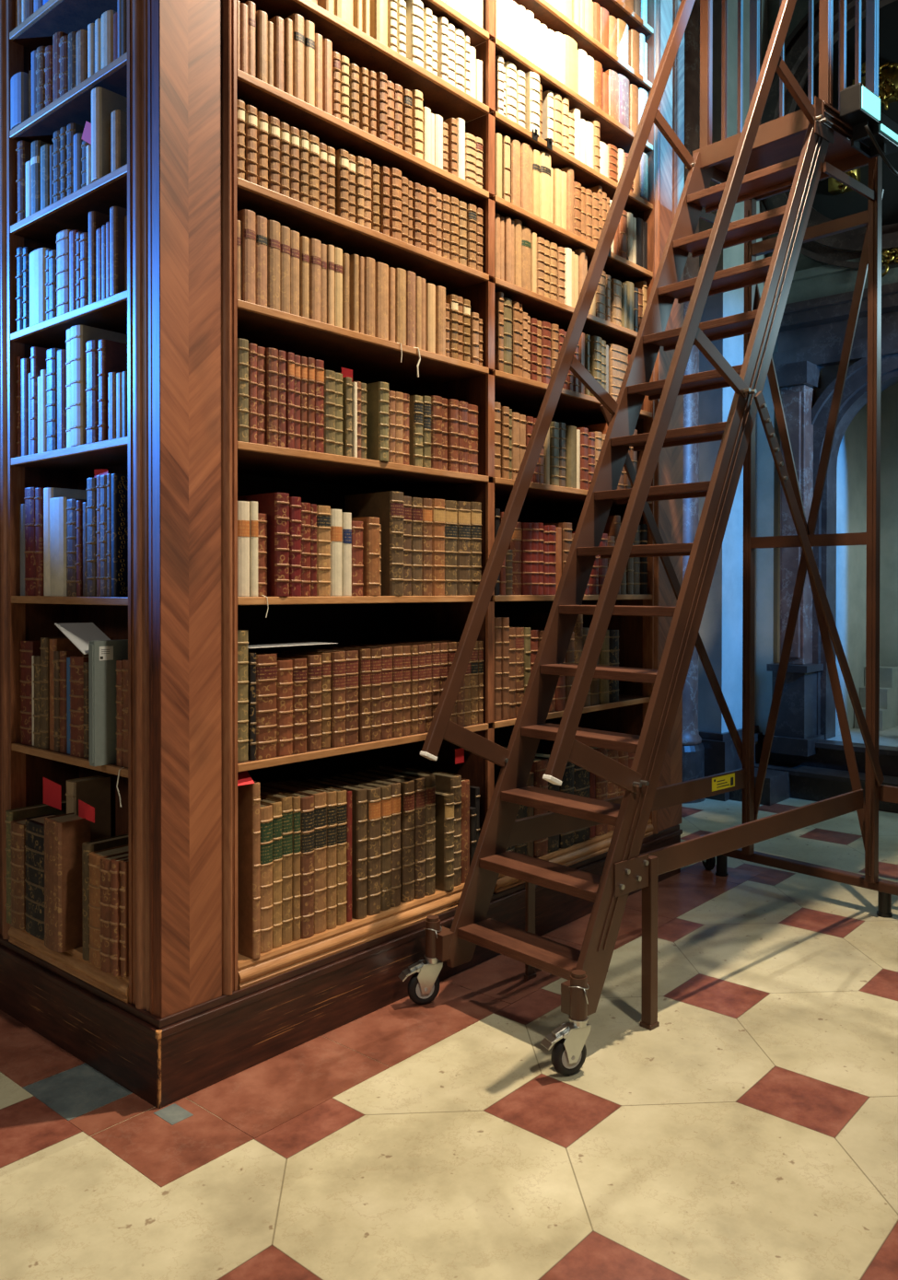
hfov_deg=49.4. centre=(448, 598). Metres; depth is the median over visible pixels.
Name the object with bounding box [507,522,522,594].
book
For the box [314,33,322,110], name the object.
book
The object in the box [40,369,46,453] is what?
book
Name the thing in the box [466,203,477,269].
book
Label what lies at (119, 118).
book
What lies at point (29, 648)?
book
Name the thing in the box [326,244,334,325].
book
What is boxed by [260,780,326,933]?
book
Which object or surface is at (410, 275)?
book
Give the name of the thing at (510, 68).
book
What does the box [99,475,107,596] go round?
book
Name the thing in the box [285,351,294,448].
book
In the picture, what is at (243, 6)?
book
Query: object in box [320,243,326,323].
book
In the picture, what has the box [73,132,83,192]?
book
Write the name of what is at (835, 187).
ornament
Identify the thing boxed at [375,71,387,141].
book
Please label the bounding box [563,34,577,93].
book
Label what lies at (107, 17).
book
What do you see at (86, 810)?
paper slip
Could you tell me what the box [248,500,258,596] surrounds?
book
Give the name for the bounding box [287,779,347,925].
book
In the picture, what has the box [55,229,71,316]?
book
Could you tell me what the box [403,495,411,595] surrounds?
book
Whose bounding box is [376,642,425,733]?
book
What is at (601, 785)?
book
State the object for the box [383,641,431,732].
book
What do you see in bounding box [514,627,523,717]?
book
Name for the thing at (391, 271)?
book
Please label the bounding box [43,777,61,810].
paper slip
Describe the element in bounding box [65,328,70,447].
book
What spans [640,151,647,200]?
book
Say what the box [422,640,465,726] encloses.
book
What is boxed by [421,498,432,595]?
book
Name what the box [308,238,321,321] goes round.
book
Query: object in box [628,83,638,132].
book
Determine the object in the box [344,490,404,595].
book
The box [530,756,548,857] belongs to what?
book
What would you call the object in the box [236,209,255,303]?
book
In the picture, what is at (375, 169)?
book
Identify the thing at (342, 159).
book
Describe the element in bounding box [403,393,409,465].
book
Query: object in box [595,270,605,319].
book
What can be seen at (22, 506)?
book
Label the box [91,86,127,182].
book
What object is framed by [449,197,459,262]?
book
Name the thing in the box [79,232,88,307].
book
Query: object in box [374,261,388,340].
book
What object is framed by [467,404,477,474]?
book
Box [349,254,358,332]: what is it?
book
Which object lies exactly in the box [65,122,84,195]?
book
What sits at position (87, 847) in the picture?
book
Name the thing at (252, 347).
book
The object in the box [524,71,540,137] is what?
book
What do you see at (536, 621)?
book
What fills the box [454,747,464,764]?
paper slip
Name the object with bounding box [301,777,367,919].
book
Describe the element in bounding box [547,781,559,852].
book
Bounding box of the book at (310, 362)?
[306,357,314,452]
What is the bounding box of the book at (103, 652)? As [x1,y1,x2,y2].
[54,622,127,766]
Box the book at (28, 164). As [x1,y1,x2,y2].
[25,160,31,217]
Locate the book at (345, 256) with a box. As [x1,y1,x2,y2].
[342,253,349,329]
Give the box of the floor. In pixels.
[0,797,897,1279]
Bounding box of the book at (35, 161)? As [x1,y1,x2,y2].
[30,139,50,214]
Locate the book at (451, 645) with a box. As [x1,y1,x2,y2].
[414,640,457,723]
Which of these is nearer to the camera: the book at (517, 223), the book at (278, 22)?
the book at (278, 22)
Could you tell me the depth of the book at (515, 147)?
4.12 m
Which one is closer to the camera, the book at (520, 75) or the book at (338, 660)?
the book at (338, 660)
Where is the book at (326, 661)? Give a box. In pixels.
[280,650,331,748]
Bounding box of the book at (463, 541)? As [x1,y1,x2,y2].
[456,500,470,595]
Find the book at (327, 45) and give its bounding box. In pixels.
[322,38,332,115]
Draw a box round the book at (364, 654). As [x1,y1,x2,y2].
[319,646,371,742]
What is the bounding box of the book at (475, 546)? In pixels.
[469,501,481,595]
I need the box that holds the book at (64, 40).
[58,34,68,96]
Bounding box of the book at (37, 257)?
[29,247,48,325]
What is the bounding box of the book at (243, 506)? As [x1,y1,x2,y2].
[237,500,249,596]
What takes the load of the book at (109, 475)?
on the bookcase
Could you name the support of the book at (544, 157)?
on the bookcase
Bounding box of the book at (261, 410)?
[256,346,265,444]
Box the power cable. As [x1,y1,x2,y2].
[863,124,897,175]
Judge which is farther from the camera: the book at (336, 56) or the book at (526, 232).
the book at (526, 232)
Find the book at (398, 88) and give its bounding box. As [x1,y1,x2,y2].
[394,83,403,149]
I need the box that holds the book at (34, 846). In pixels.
[24,813,55,940]
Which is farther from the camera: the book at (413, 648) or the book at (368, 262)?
the book at (413, 648)
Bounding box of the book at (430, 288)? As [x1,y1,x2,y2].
[425,282,435,353]
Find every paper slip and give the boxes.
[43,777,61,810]
[78,799,94,822]
[81,121,91,144]
[93,469,108,477]
[237,770,254,785]
[341,367,352,382]
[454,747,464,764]
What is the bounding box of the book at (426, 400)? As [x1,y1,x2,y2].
[422,395,431,467]
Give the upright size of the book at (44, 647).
0.379 m
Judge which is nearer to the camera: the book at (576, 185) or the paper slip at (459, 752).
the paper slip at (459, 752)
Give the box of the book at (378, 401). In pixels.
[366,381,389,462]
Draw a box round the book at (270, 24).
[267,21,273,86]
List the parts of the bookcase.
moulding, panel, shelf, sill, shelf, shelf, shelf, shelf, shelf, panel, moulding, moulding, shelf, sill, shelf, shelf, shelf, shelf, shelf, shelf, panel, shelf, shelf, shelf, shelf, shelf, shelf, shelf, shelf, sill, shelf, panel, shelf, moulding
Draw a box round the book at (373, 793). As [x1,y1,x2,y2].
[320,777,381,915]
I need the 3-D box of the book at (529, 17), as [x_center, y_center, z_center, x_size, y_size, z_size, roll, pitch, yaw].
[0.294,-2.405,4.242,0.163,0.227,0.052,1,1,41]
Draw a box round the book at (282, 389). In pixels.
[278,349,286,447]
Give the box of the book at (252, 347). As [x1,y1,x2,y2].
[248,343,257,443]
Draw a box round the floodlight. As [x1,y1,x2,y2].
[839,82,897,158]
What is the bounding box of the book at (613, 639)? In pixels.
[606,628,619,702]
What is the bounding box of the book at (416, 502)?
[411,497,422,595]
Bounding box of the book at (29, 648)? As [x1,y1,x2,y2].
[19,640,40,744]
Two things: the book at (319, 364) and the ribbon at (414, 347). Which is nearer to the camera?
the book at (319, 364)
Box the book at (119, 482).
[111,473,127,596]
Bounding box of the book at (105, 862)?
[99,851,127,973]
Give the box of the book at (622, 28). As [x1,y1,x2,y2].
[616,18,628,64]
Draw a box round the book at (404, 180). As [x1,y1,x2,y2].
[401,176,408,243]
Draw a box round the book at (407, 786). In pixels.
[348,770,414,902]
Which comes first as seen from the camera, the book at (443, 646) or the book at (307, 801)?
the book at (307, 801)
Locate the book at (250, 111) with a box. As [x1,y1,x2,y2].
[244,104,257,184]
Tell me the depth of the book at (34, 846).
3.28 m
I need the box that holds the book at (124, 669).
[121,659,127,767]
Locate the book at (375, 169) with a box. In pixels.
[371,163,380,232]
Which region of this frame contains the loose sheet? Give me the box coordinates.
[247,641,337,648]
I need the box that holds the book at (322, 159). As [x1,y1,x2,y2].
[318,142,326,211]
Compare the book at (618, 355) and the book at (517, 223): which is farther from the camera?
the book at (618, 355)
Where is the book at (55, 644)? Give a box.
[49,637,112,750]
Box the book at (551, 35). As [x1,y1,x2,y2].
[546,28,555,78]
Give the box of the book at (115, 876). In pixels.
[109,856,128,976]
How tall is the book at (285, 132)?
0.247 m
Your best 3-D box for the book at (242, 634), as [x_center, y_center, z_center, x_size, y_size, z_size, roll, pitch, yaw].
[-0.753,0.307,3.175,0.289,0.414,0.048,1,1,41]
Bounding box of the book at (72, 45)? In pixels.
[68,31,77,91]
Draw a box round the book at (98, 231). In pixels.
[96,227,101,301]
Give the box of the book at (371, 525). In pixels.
[351,516,380,595]
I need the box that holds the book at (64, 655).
[58,650,88,752]
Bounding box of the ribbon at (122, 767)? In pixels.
[116,767,124,806]
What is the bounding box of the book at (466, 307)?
[462,299,470,362]
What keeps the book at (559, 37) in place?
on the bookcase
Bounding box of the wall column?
[682,0,705,803]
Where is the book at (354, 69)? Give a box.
[349,63,360,127]
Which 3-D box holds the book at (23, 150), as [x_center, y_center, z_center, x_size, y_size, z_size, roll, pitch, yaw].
[-1.446,-1.457,3.499,0.052,0.291,0.209,1,1,41]
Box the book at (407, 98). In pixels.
[402,88,412,153]
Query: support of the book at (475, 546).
on the bookcase
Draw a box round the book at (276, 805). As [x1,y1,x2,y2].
[259,796,282,948]
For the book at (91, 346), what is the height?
0.328 m
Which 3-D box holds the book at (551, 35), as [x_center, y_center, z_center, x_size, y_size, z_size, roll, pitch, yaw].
[0.402,-2.401,4.364,0.156,0.216,0.060,1,1,41]
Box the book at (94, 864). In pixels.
[88,844,127,966]
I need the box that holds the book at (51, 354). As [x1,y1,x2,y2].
[46,348,62,451]
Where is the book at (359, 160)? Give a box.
[355,155,364,225]
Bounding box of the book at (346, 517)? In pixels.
[341,512,351,595]
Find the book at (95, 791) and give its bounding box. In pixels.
[65,774,110,841]
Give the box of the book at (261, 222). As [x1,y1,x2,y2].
[255,215,267,307]
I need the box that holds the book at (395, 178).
[389,167,402,240]
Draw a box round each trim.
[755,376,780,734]
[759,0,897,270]
[774,282,897,366]
[786,257,897,303]
[811,353,897,739]
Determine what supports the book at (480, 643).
on the bookcase
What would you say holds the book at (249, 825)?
on the bookcase
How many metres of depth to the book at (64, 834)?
3.16 m
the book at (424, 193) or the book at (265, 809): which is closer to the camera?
the book at (265, 809)
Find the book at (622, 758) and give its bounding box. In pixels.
[617,750,628,796]
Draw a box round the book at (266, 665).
[248,651,277,759]
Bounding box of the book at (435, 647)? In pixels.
[397,640,440,721]
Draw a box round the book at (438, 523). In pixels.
[430,498,445,595]
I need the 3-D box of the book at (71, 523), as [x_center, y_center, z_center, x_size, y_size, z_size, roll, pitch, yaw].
[-1.175,-0.167,3.288,0.064,0.319,0.227,1,1,41]
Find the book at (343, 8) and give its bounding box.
[334,0,352,25]
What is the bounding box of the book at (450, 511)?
[444,500,457,595]
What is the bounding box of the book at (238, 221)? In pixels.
[237,220,241,300]
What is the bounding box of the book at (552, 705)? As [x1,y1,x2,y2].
[547,691,555,712]
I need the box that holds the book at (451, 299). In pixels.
[445,294,458,359]
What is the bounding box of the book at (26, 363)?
[21,358,31,456]
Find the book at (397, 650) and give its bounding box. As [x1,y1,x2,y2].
[358,643,403,737]
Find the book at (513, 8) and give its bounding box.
[507,0,519,53]
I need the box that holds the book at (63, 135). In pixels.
[58,126,67,198]
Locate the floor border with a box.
[0,861,759,1186]
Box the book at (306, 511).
[301,502,311,596]
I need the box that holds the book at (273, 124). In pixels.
[267,116,279,193]
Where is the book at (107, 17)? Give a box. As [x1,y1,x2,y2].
[101,10,116,69]
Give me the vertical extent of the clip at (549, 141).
0.044 m
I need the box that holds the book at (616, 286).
[610,279,622,325]
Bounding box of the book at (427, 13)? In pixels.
[423,7,432,72]
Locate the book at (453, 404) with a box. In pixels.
[447,398,458,471]
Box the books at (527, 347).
[15,0,647,865]
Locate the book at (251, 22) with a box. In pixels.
[244,0,255,77]
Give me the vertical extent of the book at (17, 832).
0.361 m
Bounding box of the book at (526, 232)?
[521,225,531,290]
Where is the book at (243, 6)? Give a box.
[240,2,247,73]
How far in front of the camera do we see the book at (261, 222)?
3.12 m
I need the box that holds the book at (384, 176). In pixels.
[379,166,390,235]
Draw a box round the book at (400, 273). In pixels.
[394,267,406,345]
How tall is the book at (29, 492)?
0.376 m
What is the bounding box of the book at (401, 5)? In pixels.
[396,0,406,57]
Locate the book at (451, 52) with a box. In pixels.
[447,23,455,86]
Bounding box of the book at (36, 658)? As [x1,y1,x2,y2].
[32,655,40,747]
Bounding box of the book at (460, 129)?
[455,117,465,180]
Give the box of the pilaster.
[766,360,824,756]
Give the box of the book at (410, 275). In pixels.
[406,270,415,347]
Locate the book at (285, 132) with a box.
[279,121,290,197]
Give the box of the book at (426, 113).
[422,106,430,162]
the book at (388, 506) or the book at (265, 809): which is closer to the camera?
the book at (265, 809)
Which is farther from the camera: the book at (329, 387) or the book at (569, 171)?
the book at (569, 171)
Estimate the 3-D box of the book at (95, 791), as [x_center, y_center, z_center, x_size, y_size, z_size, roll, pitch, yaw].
[-1.270,0.884,3.426,0.060,0.505,0.147,1,1,41]
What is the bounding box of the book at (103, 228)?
[101,224,105,299]
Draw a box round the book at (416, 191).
[412,182,421,247]
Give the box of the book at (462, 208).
[458,200,466,266]
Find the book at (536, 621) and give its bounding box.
[523,612,582,677]
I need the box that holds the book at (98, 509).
[95,475,100,596]
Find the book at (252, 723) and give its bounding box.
[248,652,256,760]
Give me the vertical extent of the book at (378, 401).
0.282 m
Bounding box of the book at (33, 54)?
[31,49,36,116]
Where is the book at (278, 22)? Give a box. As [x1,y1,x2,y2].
[267,15,283,91]
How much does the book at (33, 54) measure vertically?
0.233 m
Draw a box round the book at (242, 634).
[237,629,248,762]
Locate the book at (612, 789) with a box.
[607,749,618,831]
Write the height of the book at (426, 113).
0.216 m
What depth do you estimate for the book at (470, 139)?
3.89 m
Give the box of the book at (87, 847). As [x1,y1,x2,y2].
[81,833,127,960]
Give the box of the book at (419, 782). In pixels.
[360,768,425,898]
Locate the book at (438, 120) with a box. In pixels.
[434,114,442,169]
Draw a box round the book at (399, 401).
[395,391,403,464]
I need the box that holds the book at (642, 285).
[633,280,647,314]
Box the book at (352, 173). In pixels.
[348,153,356,222]
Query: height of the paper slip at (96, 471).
0.048 m
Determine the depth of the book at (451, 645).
3.84 m
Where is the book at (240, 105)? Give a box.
[236,99,245,179]
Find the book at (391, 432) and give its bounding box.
[388,390,395,463]
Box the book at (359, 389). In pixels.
[352,381,361,458]
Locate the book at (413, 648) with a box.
[379,643,418,733]
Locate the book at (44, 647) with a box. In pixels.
[39,636,67,749]
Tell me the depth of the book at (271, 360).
3.15 m
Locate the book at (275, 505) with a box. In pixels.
[237,492,289,596]
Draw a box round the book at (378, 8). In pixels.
[369,0,387,46]
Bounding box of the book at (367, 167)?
[363,157,372,229]
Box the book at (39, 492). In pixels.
[34,488,44,595]
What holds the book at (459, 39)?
on the bookcase
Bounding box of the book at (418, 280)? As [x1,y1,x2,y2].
[415,276,421,349]
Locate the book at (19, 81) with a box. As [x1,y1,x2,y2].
[10,71,29,129]
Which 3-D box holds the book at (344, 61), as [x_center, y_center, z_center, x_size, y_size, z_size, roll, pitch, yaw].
[-0.419,-1.764,3.447,0.172,0.240,0.040,1,1,41]
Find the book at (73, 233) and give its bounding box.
[69,230,84,311]
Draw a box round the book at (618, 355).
[606,343,628,401]
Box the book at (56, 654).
[52,650,64,751]
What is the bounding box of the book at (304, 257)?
[299,235,309,318]
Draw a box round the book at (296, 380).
[293,354,301,449]
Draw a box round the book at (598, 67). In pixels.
[593,60,602,109]
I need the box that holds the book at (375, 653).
[340,646,381,741]
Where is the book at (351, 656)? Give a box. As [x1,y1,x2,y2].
[302,648,358,744]
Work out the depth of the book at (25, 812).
3.42 m
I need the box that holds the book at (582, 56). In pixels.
[577,48,587,100]
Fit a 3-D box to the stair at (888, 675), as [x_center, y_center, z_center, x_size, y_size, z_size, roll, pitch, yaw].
[3.475,0.804,7.936,0.215,0.480,0.400,1,1,41]
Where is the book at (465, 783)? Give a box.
[461,778,469,883]
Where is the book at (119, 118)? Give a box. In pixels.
[111,109,127,172]
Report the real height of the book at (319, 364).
0.316 m
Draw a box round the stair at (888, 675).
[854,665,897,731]
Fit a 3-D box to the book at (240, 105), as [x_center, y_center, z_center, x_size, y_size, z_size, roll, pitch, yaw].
[-0.716,-1.436,3.123,0.182,0.257,0.035,1,1,41]
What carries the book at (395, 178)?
on the bookcase
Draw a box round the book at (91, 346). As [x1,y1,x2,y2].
[85,339,98,443]
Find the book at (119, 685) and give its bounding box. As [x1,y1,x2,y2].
[115,659,123,766]
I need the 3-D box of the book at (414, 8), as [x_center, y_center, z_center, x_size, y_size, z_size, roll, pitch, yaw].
[-0.177,-2.117,3.717,0.186,0.255,0.067,1,1,41]
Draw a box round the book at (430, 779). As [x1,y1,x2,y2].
[369,765,435,895]
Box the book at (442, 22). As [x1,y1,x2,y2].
[437,16,448,82]
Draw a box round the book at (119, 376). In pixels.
[116,372,122,438]
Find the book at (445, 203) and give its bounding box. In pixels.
[441,194,450,259]
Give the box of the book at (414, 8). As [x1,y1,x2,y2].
[404,0,424,68]
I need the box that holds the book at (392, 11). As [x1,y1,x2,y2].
[387,0,397,51]
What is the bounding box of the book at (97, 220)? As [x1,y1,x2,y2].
[88,210,109,303]
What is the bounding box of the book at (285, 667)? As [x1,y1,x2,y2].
[276,658,292,756]
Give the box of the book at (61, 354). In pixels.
[57,349,66,449]
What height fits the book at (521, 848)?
0.484 m
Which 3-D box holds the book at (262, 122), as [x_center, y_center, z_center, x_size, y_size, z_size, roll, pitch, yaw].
[-0.655,-1.432,3.184,0.178,0.249,0.040,1,1,41]
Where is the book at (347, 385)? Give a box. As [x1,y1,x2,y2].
[342,376,352,456]
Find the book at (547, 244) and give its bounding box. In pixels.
[544,239,549,298]
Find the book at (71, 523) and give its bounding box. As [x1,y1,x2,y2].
[66,499,86,596]
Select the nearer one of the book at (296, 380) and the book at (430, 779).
the book at (296, 380)
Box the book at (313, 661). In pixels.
[268,651,321,750]
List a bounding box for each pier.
[698,0,767,733]
[698,724,765,801]
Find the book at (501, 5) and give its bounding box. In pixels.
[474,0,507,46]
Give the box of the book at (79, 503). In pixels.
[75,500,86,596]
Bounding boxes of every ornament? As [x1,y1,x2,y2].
[820,167,860,195]
[852,61,897,109]
[881,247,897,277]
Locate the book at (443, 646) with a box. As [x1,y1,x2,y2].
[402,640,447,698]
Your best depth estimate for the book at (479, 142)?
3.94 m
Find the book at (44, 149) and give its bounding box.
[40,144,50,209]
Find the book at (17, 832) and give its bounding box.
[10,818,25,930]
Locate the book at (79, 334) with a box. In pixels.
[69,325,127,446]
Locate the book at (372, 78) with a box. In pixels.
[368,70,376,137]
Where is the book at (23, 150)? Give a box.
[15,140,31,222]
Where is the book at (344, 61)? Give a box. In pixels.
[340,55,349,123]
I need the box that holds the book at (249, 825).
[237,780,260,959]
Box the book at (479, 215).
[476,207,483,271]
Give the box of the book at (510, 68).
[503,61,516,123]
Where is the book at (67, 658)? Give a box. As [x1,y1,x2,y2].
[66,657,69,754]
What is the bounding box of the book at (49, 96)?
[44,45,53,106]
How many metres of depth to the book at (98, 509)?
3.10 m
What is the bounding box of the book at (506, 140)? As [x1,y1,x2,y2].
[501,135,511,202]
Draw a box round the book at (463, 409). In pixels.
[458,400,468,473]
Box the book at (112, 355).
[97,338,127,442]
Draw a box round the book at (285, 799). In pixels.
[259,789,292,944]
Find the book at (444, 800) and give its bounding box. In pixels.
[435,790,453,891]
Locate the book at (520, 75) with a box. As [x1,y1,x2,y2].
[516,69,525,127]
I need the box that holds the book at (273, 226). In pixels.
[267,220,279,310]
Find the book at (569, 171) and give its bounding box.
[559,167,573,232]
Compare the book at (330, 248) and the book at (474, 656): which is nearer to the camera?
the book at (330, 248)
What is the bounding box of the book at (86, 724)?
[82,662,89,757]
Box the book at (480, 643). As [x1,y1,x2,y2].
[443,639,483,723]
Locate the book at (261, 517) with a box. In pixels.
[257,512,267,596]
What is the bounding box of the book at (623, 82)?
[617,73,628,128]
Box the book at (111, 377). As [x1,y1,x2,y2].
[107,372,119,439]
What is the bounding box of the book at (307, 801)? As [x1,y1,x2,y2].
[260,784,314,938]
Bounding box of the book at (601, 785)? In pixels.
[548,742,607,836]
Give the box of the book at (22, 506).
[20,503,24,595]
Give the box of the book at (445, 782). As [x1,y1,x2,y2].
[404,767,461,886]
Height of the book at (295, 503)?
0.328 m
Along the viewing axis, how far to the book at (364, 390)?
3.47 m
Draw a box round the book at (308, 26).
[303,20,314,106]
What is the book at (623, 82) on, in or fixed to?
on the bookcase
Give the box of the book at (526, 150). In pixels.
[520,142,532,212]
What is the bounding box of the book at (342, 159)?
[335,149,349,220]
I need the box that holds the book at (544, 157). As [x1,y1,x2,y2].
[539,151,550,221]
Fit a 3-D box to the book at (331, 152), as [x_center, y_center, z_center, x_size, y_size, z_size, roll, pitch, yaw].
[-0.462,-1.429,3.403,0.171,0.239,0.038,1,1,41]
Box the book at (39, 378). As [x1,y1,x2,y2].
[37,376,40,453]
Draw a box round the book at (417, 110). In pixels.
[410,89,423,159]
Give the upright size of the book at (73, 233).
0.271 m
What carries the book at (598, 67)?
on the bookcase
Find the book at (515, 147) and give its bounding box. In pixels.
[510,139,520,207]
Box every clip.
[532,128,537,141]
[543,138,552,150]
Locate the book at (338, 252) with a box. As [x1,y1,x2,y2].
[334,246,342,327]
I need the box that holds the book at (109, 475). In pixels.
[105,473,111,596]
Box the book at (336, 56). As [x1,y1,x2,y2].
[332,51,340,118]
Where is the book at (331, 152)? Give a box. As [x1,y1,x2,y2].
[326,146,335,214]
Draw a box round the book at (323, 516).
[316,505,330,596]
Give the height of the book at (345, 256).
0.269 m
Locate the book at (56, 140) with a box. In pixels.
[52,129,60,202]
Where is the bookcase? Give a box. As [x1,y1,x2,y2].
[0,0,684,1108]
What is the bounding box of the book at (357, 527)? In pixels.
[351,521,363,595]
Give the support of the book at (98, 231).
on the bookcase
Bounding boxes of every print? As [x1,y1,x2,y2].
[100,649,109,659]
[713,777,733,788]
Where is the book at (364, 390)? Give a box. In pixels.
[360,383,367,458]
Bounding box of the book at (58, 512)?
[49,497,86,596]
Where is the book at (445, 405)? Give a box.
[442,397,448,470]
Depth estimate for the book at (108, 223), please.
3.04 m
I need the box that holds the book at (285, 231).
[279,225,290,313]
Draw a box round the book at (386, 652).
[338,644,392,739]
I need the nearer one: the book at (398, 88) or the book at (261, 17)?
the book at (261, 17)
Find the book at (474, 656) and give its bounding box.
[436,639,477,724]
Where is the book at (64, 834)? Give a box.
[44,812,90,952]
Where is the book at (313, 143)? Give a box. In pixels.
[308,134,319,208]
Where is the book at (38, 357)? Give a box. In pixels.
[29,346,47,454]
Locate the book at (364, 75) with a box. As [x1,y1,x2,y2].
[359,67,369,132]
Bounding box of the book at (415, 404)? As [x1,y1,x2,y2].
[408,395,423,466]
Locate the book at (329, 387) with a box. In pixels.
[323,370,335,454]
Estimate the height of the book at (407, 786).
0.448 m
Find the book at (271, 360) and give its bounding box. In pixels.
[264,347,278,446]
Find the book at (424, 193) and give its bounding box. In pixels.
[420,185,427,250]
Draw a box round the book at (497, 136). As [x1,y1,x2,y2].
[488,132,501,197]
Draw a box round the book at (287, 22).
[283,18,292,95]
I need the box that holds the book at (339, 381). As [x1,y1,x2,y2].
[335,372,343,455]
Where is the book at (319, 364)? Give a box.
[314,359,324,453]
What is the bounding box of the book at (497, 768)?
[494,764,515,851]
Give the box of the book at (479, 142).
[476,137,483,188]
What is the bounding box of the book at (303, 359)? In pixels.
[300,356,307,450]
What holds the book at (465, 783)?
on the bookcase
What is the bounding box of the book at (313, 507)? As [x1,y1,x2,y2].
[310,503,317,596]
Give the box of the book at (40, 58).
[35,46,46,112]
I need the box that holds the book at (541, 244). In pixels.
[536,236,545,296]
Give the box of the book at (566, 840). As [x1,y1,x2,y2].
[535,751,574,848]
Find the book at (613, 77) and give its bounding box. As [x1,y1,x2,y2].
[604,69,618,121]
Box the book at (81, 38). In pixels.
[75,29,87,85]
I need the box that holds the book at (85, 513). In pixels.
[82,501,87,596]
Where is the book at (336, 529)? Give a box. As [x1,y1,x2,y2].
[330,509,342,595]
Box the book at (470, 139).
[465,132,476,185]
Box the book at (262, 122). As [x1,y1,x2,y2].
[256,111,268,188]
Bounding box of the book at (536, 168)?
[532,149,540,216]
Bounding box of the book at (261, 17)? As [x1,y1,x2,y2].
[255,10,267,83]
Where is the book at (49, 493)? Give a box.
[43,487,86,595]
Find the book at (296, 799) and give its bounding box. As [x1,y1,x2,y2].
[260,787,301,941]
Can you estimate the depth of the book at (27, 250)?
3.40 m
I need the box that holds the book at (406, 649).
[368,643,410,735]
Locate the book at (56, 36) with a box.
[52,31,68,101]
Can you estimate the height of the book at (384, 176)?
0.254 m
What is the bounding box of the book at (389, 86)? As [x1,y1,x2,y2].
[386,80,394,145]
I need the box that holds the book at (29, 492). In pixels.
[23,487,42,595]
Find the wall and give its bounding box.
[766,0,855,402]
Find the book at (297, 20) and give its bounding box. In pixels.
[285,12,303,101]
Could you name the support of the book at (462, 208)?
on the bookcase
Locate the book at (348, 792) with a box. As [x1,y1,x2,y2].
[297,779,351,921]
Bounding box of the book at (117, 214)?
[109,206,127,295]
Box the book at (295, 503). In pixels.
[289,496,301,596]
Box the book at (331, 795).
[279,779,337,929]
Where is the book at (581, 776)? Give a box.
[546,752,590,843]
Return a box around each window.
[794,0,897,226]
[826,383,897,746]
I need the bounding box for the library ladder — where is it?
[397,0,897,1075]
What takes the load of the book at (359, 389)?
on the bookcase
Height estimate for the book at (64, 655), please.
0.338 m
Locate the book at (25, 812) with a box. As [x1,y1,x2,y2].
[4,800,66,923]
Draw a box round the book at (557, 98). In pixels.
[553,93,561,150]
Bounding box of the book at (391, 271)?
[388,267,395,342]
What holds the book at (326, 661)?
on the bookcase
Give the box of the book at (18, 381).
[15,356,27,456]
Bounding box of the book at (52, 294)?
[47,249,57,319]
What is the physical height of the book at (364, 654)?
0.332 m
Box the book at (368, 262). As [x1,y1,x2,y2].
[363,256,374,337]
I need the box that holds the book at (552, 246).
[549,242,557,301]
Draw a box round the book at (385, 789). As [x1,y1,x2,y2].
[329,775,391,910]
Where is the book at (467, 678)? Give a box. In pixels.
[431,640,471,725]
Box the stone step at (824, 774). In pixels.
[729,736,897,813]
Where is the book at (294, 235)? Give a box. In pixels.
[290,230,299,315]
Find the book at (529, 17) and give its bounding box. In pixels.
[524,10,534,63]
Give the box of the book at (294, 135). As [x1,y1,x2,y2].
[289,126,299,200]
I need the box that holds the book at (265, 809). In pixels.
[259,802,272,953]
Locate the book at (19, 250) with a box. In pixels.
[14,246,24,331]
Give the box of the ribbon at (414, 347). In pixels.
[414,347,420,377]
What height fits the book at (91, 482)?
0.380 m
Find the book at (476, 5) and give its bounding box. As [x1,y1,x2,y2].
[470,0,482,28]
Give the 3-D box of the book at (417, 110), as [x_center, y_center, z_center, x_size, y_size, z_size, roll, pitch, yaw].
[-0.177,-1.778,3.732,0.190,0.263,0.049,1,1,41]
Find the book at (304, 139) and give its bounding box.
[299,129,309,204]
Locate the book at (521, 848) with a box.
[500,744,527,855]
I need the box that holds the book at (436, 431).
[429,395,442,469]
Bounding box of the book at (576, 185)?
[573,181,581,236]
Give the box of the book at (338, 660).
[291,649,346,746]
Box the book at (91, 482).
[85,477,96,596]
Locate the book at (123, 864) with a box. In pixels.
[118,859,128,977]
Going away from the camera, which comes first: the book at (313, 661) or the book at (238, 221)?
the book at (238, 221)
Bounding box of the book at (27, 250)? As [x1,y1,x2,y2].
[22,246,36,328]
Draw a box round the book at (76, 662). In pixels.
[69,654,88,756]
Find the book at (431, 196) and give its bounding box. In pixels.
[426,186,436,254]
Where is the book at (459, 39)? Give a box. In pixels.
[454,27,465,92]
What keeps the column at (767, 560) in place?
attached to the wall
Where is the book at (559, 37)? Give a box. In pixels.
[554,31,564,84]
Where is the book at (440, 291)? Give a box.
[435,285,445,356]
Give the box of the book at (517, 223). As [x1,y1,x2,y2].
[512,219,521,287]
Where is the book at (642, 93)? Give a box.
[638,87,647,124]
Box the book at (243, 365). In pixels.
[237,337,249,442]
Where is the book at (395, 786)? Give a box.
[335,772,401,907]
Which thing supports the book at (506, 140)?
on the bookcase
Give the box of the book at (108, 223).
[105,221,110,297]
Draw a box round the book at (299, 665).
[276,656,307,753]
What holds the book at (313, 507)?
on the bookcase

